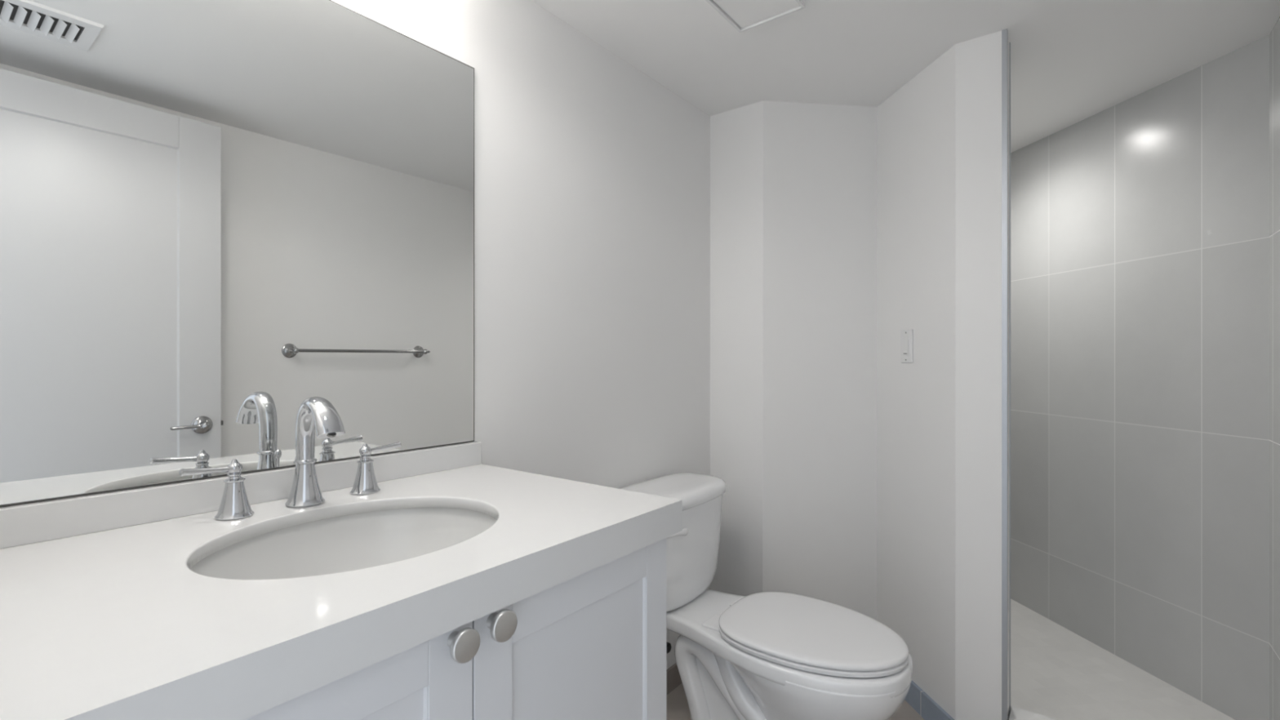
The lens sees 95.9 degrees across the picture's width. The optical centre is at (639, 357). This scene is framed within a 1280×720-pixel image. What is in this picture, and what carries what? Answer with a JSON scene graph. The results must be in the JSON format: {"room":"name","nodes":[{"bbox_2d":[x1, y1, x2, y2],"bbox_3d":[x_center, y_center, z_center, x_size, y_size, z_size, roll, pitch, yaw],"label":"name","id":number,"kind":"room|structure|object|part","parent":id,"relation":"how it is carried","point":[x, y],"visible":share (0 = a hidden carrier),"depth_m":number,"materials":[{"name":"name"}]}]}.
{"room":"bathroom","nodes":[
{"label":"bathroom","id":0,"kind":"room"},
{"bbox_2d":[1,0,710,669],"bbox_3d":[-0.382,0.117,1.534,0.100,2.175,2.250,0,0,37],"label":"wall","id":1,"kind":"structure","parent":0,"point":[592,175],"depth_m":1.71,"materials":[{"name":"white paint"}]},
{"bbox_2d":[0,0,474,506],"bbox_3d":[-0.684,-0.252,1.053,0.007,0.913,0.908,0,0,37],"label":"mirror","id":2,"kind":"object","parent":1,"relation":"attached to","point":[218,218],"visible":1,"depth_m":1.00,"materials":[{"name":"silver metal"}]},
{"bbox_2d":[0,441,480,549],"bbox_3d":[-0.675,0.233,1.050,0.020,0.054,0.920,0,0,37],"label":"backsplash","id":3,"kind":"structure","parent":1,"relation":"attached to","point":[49,520],"depth_m":0.94,"materials":[{"name":"white stone"}]},
{"bbox_2d":[666,641,671,653],"bbox_3d":[0.021,0.864,1.882,0.117,0.243,0.172,0,0,37],"label":"supply valve","id":4,"kind":"object","parent":1,"relation":"attached to","point":[668,645],"visible":0.05,"depth_m":1.90,"materials":[{"name":"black metal"}]},
{"bbox_2d":[666,662,681,694],"bbox_3d":[-0.052,1.164,1.874,0.010,0.082,1.110,0,0,37],"label":"baseboard","id":5,"kind":"structure","parent":1,"relation":"attached to","point":[673,679],"depth_m":2.09,"materials":[{"name":"tile"}]},
{"bbox_2d":[666,683,924,719],"bbox_3d":[0.413,1.255,1.127,1.857,0.100,2.570,0,0,37],"label":"floor","id":6,"kind":"structure","parent":0,"point":[677,708],"depth_m":1.97,"materials":[{"name":"beige tile"}]},
{"bbox_2d":[244,537,666,719],"bbox_3d":[-0.444,0.760,0.865,0.612,0.889,0.892,0,0,37],"label":"vanity cabinet","id":7,"kind":"object","parent":6,"relation":"on","point":[591,645],"visible":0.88,"depth_m":0.82,"materials":[{"name":"white paint"}]},
{"bbox_2d":[0,463,682,719],"bbox_3d":[-0.444,0.288,0.872,0.606,0.056,0.920,0,0,37],"label":"countertop","id":8,"kind":"structure","parent":7,"relation":"on","point":[117,624],"depth_m":0.64,"materials":[{"name":"white stone"}]},
{"bbox_2d":[178,396,401,520],"bbox_3d":[-0.568,0.164,1.007,0.154,0.192,0.363,0,0,37],"label":"faucet","id":9,"kind":"object","parent":8,"relation":"on","point":[317,412],"visible":1,"depth_m":1.00,"materials":[{"name":"silver metal"}]},
{"bbox_3d":[-0.687,0.178,0.912,0.012,0.016,0.067,0,0,36],"label":"lever","id":10,"kind":"part","parent":9,"relation":"part of","materials":[{"name":"silver metal"}]},
{"bbox_3d":[-0.663,0.213,0.944,0.053,0.094,0.053,0,0,38],"label":"handle","id":11,"kind":"part","parent":9,"relation":"part of","materials":[{"name":"silver metal"}]},
{"bbox_3d":[-0.596,0.220,1.027,0.062,0.080,0.062,0,0,38],"label":"spout","id":12,"kind":"part","parent":9,"relation":"part of","materials":[{"name":"silver metal"}]},
{"bbox_3d":[-0.558,0.125,0.998,0.127,0.115,0.045,0,0,38],"label":"spout","id":13,"kind":"part","parent":9,"relation":"part of","materials":[{"name":"silver metal"}]},
{"bbox_3d":[-0.531,0.213,1.116,0.053,0.094,0.053,0,0,38],"label":"handle","id":14,"kind":"part","parent":9,"relation":"part of","materials":[{"name":"silver metal"}]},
{"bbox_3d":[-0.508,0.178,1.148,0.012,0.016,0.067,0,0,36],"label":"lever","id":15,"kind":"part","parent":9,"relation":"part of","materials":[{"name":"silver metal"}]},
{"bbox_2d":[190,507,496,579],"bbox_3d":[-0.421,0.363,0.877,0.389,0.166,0.469,0,0,37],"label":"sink","id":16,"kind":"object","parent":8,"relation":"in","point":[362,540],"visible":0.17,"depth_m":1.02,"materials":[{"name":"white ceramic"}]},
{"bbox_3d":[-0.359,0.710,0.534,0.020,0.781,0.471,0,0,38],"label":"door","id":17,"kind":"part","parent":7,"relation":"part of","materials":[{"name":"white paint"}]},
{"bbox_3d":[-0.213,0.339,0.685,0.028,0.038,0.038,0,0,38],"label":"knob","id":18,"kind":"part","parent":7,"relation":"part of","materials":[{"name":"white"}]},
{"bbox_3d":[-0.178,0.337,0.731,0.028,0.038,0.038,0,0,38],"label":"knob","id":19,"kind":"part","parent":7,"relation":"part of","materials":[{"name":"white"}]},
{"bbox_3d":[-0.086,0.710,0.889,0.020,0.781,0.418,0,0,38],"label":"door","id":20,"kind":"part","parent":7,"relation":"part of","materials":[{"name":"white paint"}]},
{"bbox_2d":[618,472,912,719],"bbox_3d":[0.337,0.810,1.685,0.842,0.800,0.469,0,0,37],"label":"toilet","id":21,"kind":"object","parent":6,"relation":"on","point":[764,655],"visible":0.91,"depth_m":1.59,"materials":[{"name":"white ceramic"}]},
{"bbox_3d":[0.102,0.433,1.867,0.244,0.047,0.466,0,0,38],"label":"tank lid","id":22,"kind":"part","parent":21,"relation":"part of","materials":[{"name":"white ceramic"}]},
{"bbox_3d":[0.097,0.514,1.694,0.111,0.032,0.031,0,0,-40],"label":"flush lever","id":23,"kind":"part","parent":21,"relation":"part of","materials":[{"name":"white plastic"}]},
{"bbox_3d":[0.098,0.614,1.869,0.228,0.313,0.446,0,0,38],"label":"tank","id":24,"kind":"part","parent":21,"relation":"part of","materials":[{"name":"white ceramic"}]},
{"bbox_3d":[0.471,0.760,1.583,0.490,0.014,0.382,0,0,38],"label":"seat","id":25,"kind":"part","parent":21,"relation":"part of","materials":[{"name":"white plastic"}]},
{"bbox_3d":[0.471,0.742,1.583,0.489,0.018,0.381,0,0,38],"label":"seat lid","id":26,"kind":"part","parent":21,"relation":"part of","materials":[{"name":"white plastic"}]},
{"bbox_3d":[0.460,1.001,1.592,0.532,0.408,0.393,0,0,38],"label":"bowl","id":27,"kind":"part","parent":21,"relation":"part of","materials":[{"name":"white ceramic"}]},
{"bbox_2d":[710,31,1008,719],"bbox_3d":[0.921,0.117,2.404,1.108,2.175,0.915,0,0,37],"label":"wall","id":28,"kind":"structure","parent":0,"point":[858,477],"depth_m":2.18,"materials":[{"name":"white paint"}]},
{"bbox_2d":[900,328,912,363],"bbox_3d":[0.939,-0.040,2.034,0.008,0.117,0.070,0,0,-8],"label":"light switch","id":29,"kind":"object","parent":28,"relation":"attached to","point":[906,335],"visible":1,"depth_m":2.02,"materials":[{"name":"white plastic"}]},
{"bbox_2d":[905,680,954,719],"bbox_3d":[0.955,1.164,1.959,0.082,0.082,0.552,0,0,-16],"label":"baseboard","id":30,"kind":"structure","parent":28,"relation":"attached to","point":[921,702],"depth_m":1.92,"materials":[{"name":"tile"}]},
{"bbox_2d":[1001,28,1010,719],"bbox_3d":[1.110,0.117,1.747,0.014,2.175,0.106,0,0,37],"label":"trim","id":31,"kind":"structure","parent":28,"relation":"attached to","point":[1004,33],"depth_m":1.71,"materials":[{"name":"silver metal"}]},
{"bbox_2d":[1008,705,1057,719],"bbox_3d":[1.372,1.085,1.545,0.644,0.019,0.112,0,0,37],"label":"shower curb","id":32,"kind":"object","parent":28,"relation":"attached to","point":[1016,713],"depth_m":1.73,"materials":[{"name":"white stone"}]},
{"bbox_2d":[531,0,1279,152],"bbox_3d":[0.814,-1.020,1.650,1.897,0.100,3.890,0,0,37],"label":"ceiling","id":33,"kind":"structure","parent":0,"point":[1072,61],"depth_m":1.79,"materials":[{"name":"white paint"}]},
{"bbox_2d":[705,0,805,32],"bbox_3d":[0.314,-0.965,1.565,0.200,0.010,0.200,0,0,37],"label":"ceiling panel","id":34,"kind":"object","parent":33,"relation":"attached to","point":[743,15],"visible":1,"depth_m":1.60,"materials":[{"name":"white plastic"}]},
{"bbox_2d":[1010,599,1235,719],"bbox_3d":[1.509,1.224,2.169,1.060,0.162,1.800,0,0,-8],"label":"floor","id":35,"kind":"structure","parent":0,"point":[1056,673],"depth_m":2.03,"materials":[{"name":"tile"}]},
{"bbox_2d":[1010,35,1269,719],"bbox_3d":[1.863,0.117,2.478,0.141,2.175,1.556,0,0,-8],"label":"wall","id":36,"kind":"structure","parent":0,"point":[1140,226],"depth_m":2.07,"materials":[{"name":"tile"}]},
{"bbox_2d":[1269,17,1279,719],"bbox_3d":[1.843,0.117,1.569,0.125,2.175,0.507,0,0,37],"label":"wall","id":37,"kind":"structure","parent":0,"point":[1274,36],"depth_m":1.68,"materials":[{"name":"tile"}]}
]}

